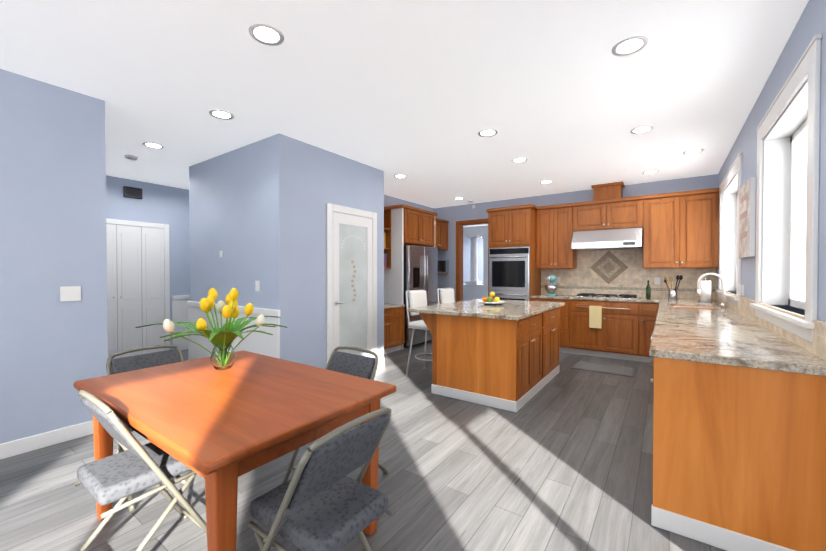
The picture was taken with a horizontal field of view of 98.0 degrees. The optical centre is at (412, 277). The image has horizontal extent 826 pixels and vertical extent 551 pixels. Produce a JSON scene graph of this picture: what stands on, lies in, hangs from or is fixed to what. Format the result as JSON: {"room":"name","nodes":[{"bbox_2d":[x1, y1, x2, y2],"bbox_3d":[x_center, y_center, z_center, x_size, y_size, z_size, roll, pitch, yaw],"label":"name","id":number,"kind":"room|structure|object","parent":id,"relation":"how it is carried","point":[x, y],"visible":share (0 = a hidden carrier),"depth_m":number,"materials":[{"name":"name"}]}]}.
{"room":"kitchen","nodes":[
{"label":"kitchen","id":0,"kind":"room"},
{"bbox_2d":[0,69,107,443],"bbox_3d":[-3.968,-0.071,1.101,0.120,2.740,4.730,0,1,35],"label":"wall","id":1,"kind":"structure","parent":0,"point":[53,348],"depth_m":2.72,"materials":[{"name":"paint"}]},
{"bbox_2d":[0,420,92,459],"bbox_3d":[-3.908,1.244,1.085,0.016,0.110,4.746,0,1,35],"label":"baseboard","id":2,"kind":"structure","parent":1,"relation":"attached to","point":[32,443],"depth_m":2.70,"materials":[{"name":"white"}]},
{"bbox_2d":[60,286,80,301],"bbox_3d":[-2.680,0.130,2.814,0.010,0.115,0.120,0,1,35],"label":"switch plate","id":3,"kind":"object","parent":1,"relation":"attached to","point":[70,293],"depth_m":2.81,"materials":[{"name":"white plastic"}]},
{"bbox_2d":[106,175,189,349],"bbox_3d":[-4.696,-0.122,5.173,0.200,2.740,10.550,0,1,35],"label":"wall","id":4,"kind":"structure","parent":0,"point":[162,204],"depth_m":5.90,"materials":[{"name":"paint"}]},
{"bbox_2d":[123,186,142,198],"bbox_3d":[-4.291,-1.296,5.510,0.051,0.160,0.230,0,1,35],"label":"speaker","id":5,"kind":"object","parent":4,"relation":"attached to","point":[132,192],"visible":1,"depth_m":5.49},
{"bbox_2d":[106,219,169,358],"bbox_3d":[-4.413,0.194,5.363,0.042,2.105,1.390,0,1,35],"label":"closet door","id":6,"kind":"structure","parent":4,"relation":"in","point":[136,297],"depth_m":5.57,"materials":[{"name":"white wood"}]},
{"bbox_2d":[172,295,189,349],"bbox_3d":[-2.780,0.752,7.701,0.032,0.930,4.230,0,1,35],"label":"trim","id":7,"kind":"structure","parent":4,"relation":"attached to","point":[178,302],"depth_m":6.06,"materials":[{"name":"white wood"}]},
{"bbox_2d":[189,133,383,368],"bbox_3d":[-1.712,-0.119,4.955,2.010,2.740,1.670,0,1,35],"label":"wall","id":8,"kind":"structure","parent":0,"point":[257,210],"depth_m":4.07,"materials":[{"name":"paint"}]},
{"bbox_2d":[185,300,279,359],"bbox_3d":[-2.204,0.795,4.270,2.043,0.930,0.035,0,1,35],"label":"trim","id":9,"kind":"structure","parent":8,"relation":"attached to","point":[185,308],"depth_m":4.06,"materials":[{"name":"white wood"}]},
{"bbox_2d":[255,281,259,290],"bbox_3d":[-1.697,0.096,3.916,0.075,0.115,0.010,0,1,35],"label":"switch plate","id":10,"kind":"object","parent":8,"relation":"attached to","point":[257,283],"depth_m":3.91,"materials":[{"name":"white plastic"}]},
{"bbox_2d":[326,203,376,362],"bbox_3d":[-0.731,0.194,4.543,0.068,2.125,0.880,0,1,35],"label":"pantry door","id":11,"kind":"structure","parent":8,"relation":"in","point":[351,280],"depth_m":4.52,"materials":[{"name":"white wood"}]},
{"bbox_2d":[0,341,725,550],"bbox_3d":[-0.353,1.305,4.670,8.300,0.100,15.100,0,1,35],"label":"floor","id":12,"kind":"structure","parent":0,"point":[562,460],"depth_m":2.25,"materials":[{"name":"grey wood"}]},
{"bbox_2d":[74,390,206,550],"bbox_3d":[-1.197,0.886,1.591,0.440,0.828,0.546,0,1,35],"label":"folding chair","id":13,"kind":"object","parent":12,"relation":"on","point":[135,466],"visible":0.85,"depth_m":1.48,"materials":[{"name":"grey"}]},
{"bbox_2d":[106,345,183,511],"bbox_3d":[-1.642,0.877,2.294,0.546,0.828,0.440,0,1,35],"label":"folding chair","id":14,"kind":"object","parent":12,"relation":"on","point":[134,362],"visible":0.33,"depth_m":2.33,"materials":[{"name":"grey fabric"}]},
{"bbox_2d":[73,350,395,550],"bbox_3d":[-0.938,0.919,1.872,1.440,0.740,0.940,0,1,35],"label":"dining table","id":15,"kind":"object","parent":12,"relation":"on","point":[220,432],"visible":0.96,"depth_m":1.56,"materials":[{"name":"brown wood"}]},
{"bbox_2d":[136,288,286,369],"bbox_3d":[-1.116,0.303,2.164,0.902,0.483,0.819,0,1,35],"label":"flower arrangement","id":16,"kind":"object","parent":15,"relation":"on","point":[221,339],"visible":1,"depth_m":2.09,"materials":[{"name":"yellow plant"}]},
{"bbox_2d":[248,407,393,550],"bbox_3d":[-0.330,0.889,1.315,0.546,0.828,0.440,0,1,35],"label":"folding chair","id":17,"kind":"object","parent":12,"relation":"on","point":[320,500],"visible":1,"depth_m":1.22,"materials":[{"name":"grey fabric"}]},
{"bbox_2d":[283,346,387,482],"bbox_3d":[-0.472,0.878,2.238,0.440,0.828,0.546,0,1,35],"label":"folding chair","id":18,"kind":"object","parent":12,"relation":"on","point":[354,365],"visible":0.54,"depth_m":2.30,"materials":[{"name":"grey fabric"}]},
{"bbox_2d":[405,290,431,375],"bbox_3d":[0.215,0.714,4.629,0.483,1.082,0.452,0,1,35],"label":"bar stool","id":19,"kind":"object","parent":12,"relation":"on","point":[417,298],"visible":0.58,"depth_m":4.59,"materials":[{"name":"white"}]},
{"bbox_2d":[384,204,454,353],"bbox_3d":[-0.084,-0.005,6.604,0.688,2.472,2.894,0,1,35],"label":"tall cabinet","id":20,"kind":"object","parent":12,"relation":"on","point":[415,240],"depth_m":6.26,"materials":[{"name":"brown wood"}]},
{"bbox_2d":[437,288,454,303],"bbox_3d":[0.659,0.706,5.258,0.483,1.082,0.452,0,1,35],"label":"bar stool","id":21,"kind":"object","parent":12,"relation":"on","point":[446,295],"visible":0.17,"depth_m":5.28,"materials":[{"name":"white leather"}]},
{"bbox_2d":[463,225,487,300],"bbox_3d":[2.913,-0.036,9.621,7.520,2.460,2.784,0,1,35],"label":"wall","id":22,"kind":"structure","parent":12,"relation":"on","point":[474,287],"depth_m":8.96,"materials":[{"name":"white"}]},
{"bbox_2d":[420,307,559,411],"bbox_3d":[1.002,0.818,4.357,1.169,0.880,1.664,0,1,35],"label":"kitchen island","id":23,"kind":"object","parent":12,"relation":"on","point":[504,355],"depth_m":3.66,"materials":[{"name":"brown wood"}]},
{"bbox_2d":[408,299,563,322],"bbox_3d":[0.975,0.359,4.347,1.230,0.040,1.840,0,1,35],"label":"island countertop","id":24,"kind":"structure","parent":23,"relation":"on","point":[510,309],"depth_m":3.91,"materials":[{"name":"beige stone"}]},
{"bbox_2d":[476,292,504,304],"bbox_3d":[0.956,0.258,4.432,0.350,0.157,0.350,0,1,35],"label":"fruit bowl","id":25,"kind":"object","parent":24,"relation":"on","point":[490,300],"visible":1,"depth_m":4.38,"materials":[{"name":"white ceramic"}]},
{"bbox_2d":[486,205,541,300],"bbox_3d":[1.864,-0.007,6.602,0.780,2.474,0.654,0,1,35],"label":"tall cabinet","id":26,"kind":"object","parent":12,"relation":"on","point":[514,273],"depth_m":6.32,"materials":[{"name":"brown wood"}]},
{"bbox_2d":[530,297,573,353],"bbox_3d":[2.458,0.796,6.185,0.684,0.879,0.669,0,1,35],"label":"base cabinet","id":27,"kind":"object","parent":12,"relation":"on","point":[566,320],"depth_m":5.81,"materials":[{"name":"brown wood"}]},
{"bbox_2d":[570,360,636,376],"bbox_3d":[2.615,1.244,4.933,0.750,0.012,0.550,0,1,35],"label":"kitchen mat","id":28,"kind":"object","parent":12,"relation":"on","point":[621,370],"visible":0.92,"depth_m":4.87,"materials":[{"name":"grey fabric"}]},
{"bbox_2d":[574,301,633,360],"bbox_3d":[3.099,0.802,5.733,1.015,0.879,0.669,0,1,35],"label":"base cabinet","id":29,"kind":"object","parent":12,"relation":"on","point":[601,328],"depth_m":5.48,"materials":[{"name":"brown wood"}]},
{"bbox_2d":[534,293,661,300],"bbox_3d":[2.929,0.340,5.861,1.820,0.041,0.647,0,1,35],"label":"countertop","id":30,"kind":"structure","parent":29,"relation":"on","point":[577,296],"depth_m":5.59,"materials":[{"name":"beige stone"}]},
{"bbox_2d":[545,275,557,295],"bbox_3d":[2.389,0.135,6.204,0.210,0.360,0.321,0,1,35],"label":"stand mixer","id":31,"kind":"object","parent":30,"relation":"on","point":[551,289],"visible":1,"depth_m":6.13,"materials":[{"name":"teal metal"}]},
{"bbox_2d":[646,280,650,298],"bbox_3d":[3.565,0.186,5.443,0.064,0.275,0.062,0,1,35],"label":"oil bottle","id":32,"kind":"object","parent":30,"relation":"on","point":[648,291],"visible":1,"depth_m":5.42,"materials":[{"name":"green glass"}]},
{"bbox_2d":[634,301,657,362],"bbox_3d":[3.551,0.806,5.407,0.354,0.879,0.681,0,1,35],"label":"base cabinet","id":33,"kind":"object","parent":12,"relation":"on","point":[643,310],"depth_m":5.20,"materials":[{"name":"brown wood"}]},
{"bbox_2d":[654,305,657,316],"bbox_3d":[3.587,0.812,4.662,0.688,0.884,0.625,0,1,35],"label":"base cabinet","id":34,"kind":"object","parent":12,"relation":"on","point":[655,306],"depth_m":5.11,"materials":[{"name":"brown wood"}]},
{"bbox_2d":[670,305,713,308],"bbox_3d":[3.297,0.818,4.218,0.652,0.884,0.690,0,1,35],"label":"sink","id":35,"kind":"object","parent":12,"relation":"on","point":[671,306],"depth_m":4.44,"materials":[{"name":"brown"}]},
{"bbox_2d":[650,357,825,550],"bbox_3d":[1.693,0.846,1.941,0.652,0.884,0.645,0,1,35],"label":"base cabinet","id":36,"kind":"object","parent":12,"relation":"on","point":[739,432],"depth_m":1.67,"materials":[{"name":"brown wood"}]},
{"bbox_2d":[650,297,825,376],"bbox_3d":[2.809,0.369,3.533,0.666,0.041,4.592,0,1,35],"label":"countertop","id":37,"kind":"structure","parent":36,"relation":"on","point":[720,335],"depth_m":2.02,"materials":[{"name":"beige stone"}]},
{"bbox_2d":[664,275,682,299],"bbox_3d":[3.831,0.147,5.292,0.226,0.358,0.231,0,1,35],"label":"utensil crock","id":38,"kind":"object","parent":37,"relation":"on","point":[672,293],"visible":1,"depth_m":5.25,"materials":[{"name":"silver metal"}]},
{"bbox_2d":[698,278,711,301],"bbox_3d":[3.924,0.172,4.823,0.150,0.319,0.150,0,1,35],"label":"paper towel","id":39,"kind":"object","parent":37,"relation":"on","point":[705,290],"visible":0.94,"depth_m":4.77,"materials":[{"name":"white paper"}]},
{"bbox_2d":[0,0,808,226],"bbox_3d":[-0.353,-1.535,4.635,8.300,0.100,15.100,0,1,35],"label":"ceiling","id":40,"kind":"structure","parent":0,"point":[420,94],"depth_m":2.67,"materials":[{"name":"white paint"}]},
{"bbox_2d":[125,154,137,159],"bbox_3d":[-3.439,-1.463,4.388,0.128,0.032,0.128,0,1,26],"label":"smoke detector","id":41,"kind":"object","parent":40,"relation":"attached to","point":[130,157],"depth_m":4.35,"materials":[{"name":"white plastic"}]},
{"bbox_2d":[142,142,163,148],"bbox_3d":[-2.910,-1.474,4.027,0.198,0.005,0.198,0,1,26],"label":"recessed light","id":42,"kind":"object","parent":40,"relation":"in","point":[148,144],"depth_m":4.02,"materials":[{"name":"white"}]},
{"bbox_2d":[209,110,233,119],"bbox_3d":[-1.726,-1.464,3.242,0.198,0.005,0.198,0,1,26],"label":"recessed light","id":43,"kind":"object","parent":40,"relation":"in","point":[220,114],"depth_m":3.23,"materials":[{"name":"white"}]},
{"bbox_2d":[248,23,283,45],"bbox_3d":[-0.878,-1.451,2.155,0.198,0.005,0.198,0,1,26],"label":"recessed light","id":44,"kind":"object","parent":40,"relation":"in","point":[266,34],"depth_m":2.15,"materials":[{"name":"white"}]},
{"bbox_2d":[394,174,406,177],"bbox_3d":[-0.183,-1.490,5.311,0.198,0.005,0.198,0,1,26],"label":"recessed light","id":45,"kind":"object","parent":40,"relation":"in","point":[399,175],"depth_m":5.32,"materials":[{"name":"white"}]},
{"bbox_2d":[478,129,497,136],"bbox_3d":[0.762,-1.470,3.666,0.198,0.005,0.198,0,1,26],"label":"recessed light","id":46,"kind":"object","parent":40,"relation":"in","point":[487,132],"depth_m":3.65,"materials":[{"name":"white"}]},
{"bbox_2d":[511,158,527,162],"bbox_3d":[1.348,-1.481,4.550,0.198,0.005,0.198,0,1,26],"label":"recessed light","id":47,"kind":"object","parent":40,"relation":"in","point":[517,160],"depth_m":4.56,"materials":[{"name":"white"}]},
{"bbox_2d":[540,180,552,183],"bbox_3d":[2.098,-1.494,5.649,0.198,0.005,0.198,0,1,-10],"label":"recessed light","id":48,"kind":"object","parent":40,"relation":"in","point":[547,181],"depth_m":5.67,"materials":[{"name":"white"}]},
{"bbox_2d":[612,36,647,55],"bbox_3d":[1.364,-1.452,2.264,0.198,0.005,0.198,0,1,26],"label":"recessed light","id":49,"kind":"object","parent":40,"relation":"in","point":[631,45],"depth_m":2.26,"materials":[{"name":"white"}]},
{"bbox_2d":[630,126,653,133],"bbox_3d":[2.283,-1.469,3.586,0.198,0.005,0.198,0,1,-10],"label":"recessed light","id":50,"kind":"object","parent":40,"relation":"in","point":[643,129],"depth_m":3.58,"materials":[{"name":"white"}]},
{"bbox_2d":[643,170,658,173],"bbox_3d":[3.365,-1.487,5.086,0.198,0.005,0.198,0,1,26],"label":"recessed light","id":51,"kind":"object","parent":40,"relation":"in","point":[650,171],"depth_m":5.08,"materials":[{"name":"white"}]},
{"bbox_2d":[683,149,703,154],"bbox_3d":[3.298,-1.477,4.228,0.198,0.005,0.198,0,1,26],"label":"recessed light","id":52,"kind":"object","parent":40,"relation":"in","point":[693,151],"depth_m":4.22,"materials":[{"name":"white"}]},
{"bbox_2d":[384,195,433,211],"bbox_3d":[-0.792,-0.145,7.102,1.040,2.740,2.900,0,1,35],"label":"wall","id":53,"kind":"structure","parent":0,"point":[389,201],"depth_m":6.96,"materials":[{"name":"paint"}]},
{"bbox_2d":[463,236,482,283],"bbox_3d":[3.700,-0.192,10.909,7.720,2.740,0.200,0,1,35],"label":"window","id":54,"kind":"structure","parent":0,"point":[466,259],"depth_m":12.05,"materials":[{"name":"glass"}]},
{"bbox_2d":[434,174,717,301],"bbox_3d":[1.296,-0.150,7.497,7.720,2.740,0.150,0,1,35],"label":"wall","id":55,"kind":"structure","parent":0,"point":[452,215],"depth_m":6.71,"materials":[{"name":"paint"}]},
{"bbox_2d":[456,218,487,301],"bbox_3d":[1.363,0.018,7.439,0.990,2.405,0.170,0,1,35],"label":"door frame","id":56,"kind":"structure","parent":55,"relation":"attached to","point":[459,259],"depth_m":7.63,"materials":[{"name":"brown wood"}]},
{"bbox_2d":[538,205,557,268],"bbox_3d":[2.420,-0.694,6.390,0.364,1.095,0.347,0,1,35],"label":"upper cabinet","id":57,"kind":"object","parent":55,"relation":"attached to","point":[547,215],"depth_m":6.23,"materials":[{"name":"brown wood"}]},
{"bbox_2d":[558,203,577,268],"bbox_3d":[2.621,-0.692,6.249,0.365,1.095,0.347,0,1,35],"label":"upper cabinet","id":58,"kind":"object","parent":55,"relation":"attached to","point":[567,257],"depth_m":6.08,"materials":[{"name":"brown wood"}]},
{"bbox_2d":[570,193,645,252],"bbox_3d":[3.131,-0.846,5.795,0.990,0.775,0.497,0,1,35],"label":"upper cabinet","id":59,"kind":"object","parent":55,"relation":"attached to","point":[602,222],"depth_m":5.67,"materials":[{"name":"brown wood"}]},
{"bbox_2d":[594,181,624,196],"bbox_3d":[3.189,-1.366,5.871,0.390,0.262,0.297,0,1,35],"label":"vent cover","id":60,"kind":"object","parent":55,"relation":"attached to","point":[615,189],"depth_m":5.73,"materials":[{"name":"brown wood"}]},
{"bbox_2d":[642,191,685,268],"bbox_3d":[3.785,-0.682,5.429,0.503,1.095,0.347,0,1,35],"label":"upper cabinet","id":61,"kind":"object","parent":55,"relation":"attached to","point":[665,212],"depth_m":5.27,"materials":[{"name":"brown wood"}]},
{"bbox_2d":[686,188,718,268],"bbox_3d":[4.098,-0.679,5.208,0.503,1.095,0.347,0,1,35],"label":"upper cabinet","id":62,"kind":"object","parent":55,"relation":"attached to","point":[702,206],"depth_m":5.03,"materials":[{"name":"brown wood"}]},
{"bbox_2d":[717,0,825,321],"bbox_3d":[2.647,-0.089,2.539,0.200,2.740,15.100,0,1,35],"label":"wall","id":63,"kind":"structure","parent":0,"point":[810,24],"depth_m":2.21,"materials":[{"name":"paint"}]},
{"bbox_2d":[740,285,743,295],"bbox_3d":[3.031,0.122,3.304,0.010,0.100,0.070,0,1,35],"label":"switch plate","id":64,"kind":"object","parent":63,"relation":"attached to","point":[741,289],"depth_m":3.30,"materials":[{"name":"white plastic"}]},
{"bbox_2d":[739,177,755,257],"bbox_3d":[2.955,-0.502,3.185,0.040,0.650,0.520,0,1,35],"label":"canvas art","id":65,"kind":"object","parent":63,"relation":"attached to","point":[747,199],"visible":0.98,"depth_m":3.05,"materials":[{"name":"white"}]},
{"label":"outside","id":66,"kind":"structure","parent":0,"visible":0},
{"bbox_2d":[799,135,806,300],"bbox_3d":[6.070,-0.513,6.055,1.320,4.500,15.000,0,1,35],"label":"window pane","id":67,"kind":"structure","parent":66,"point":[803,215],"depth_m":6.70,"materials":[{"name":"white"}]}
]}

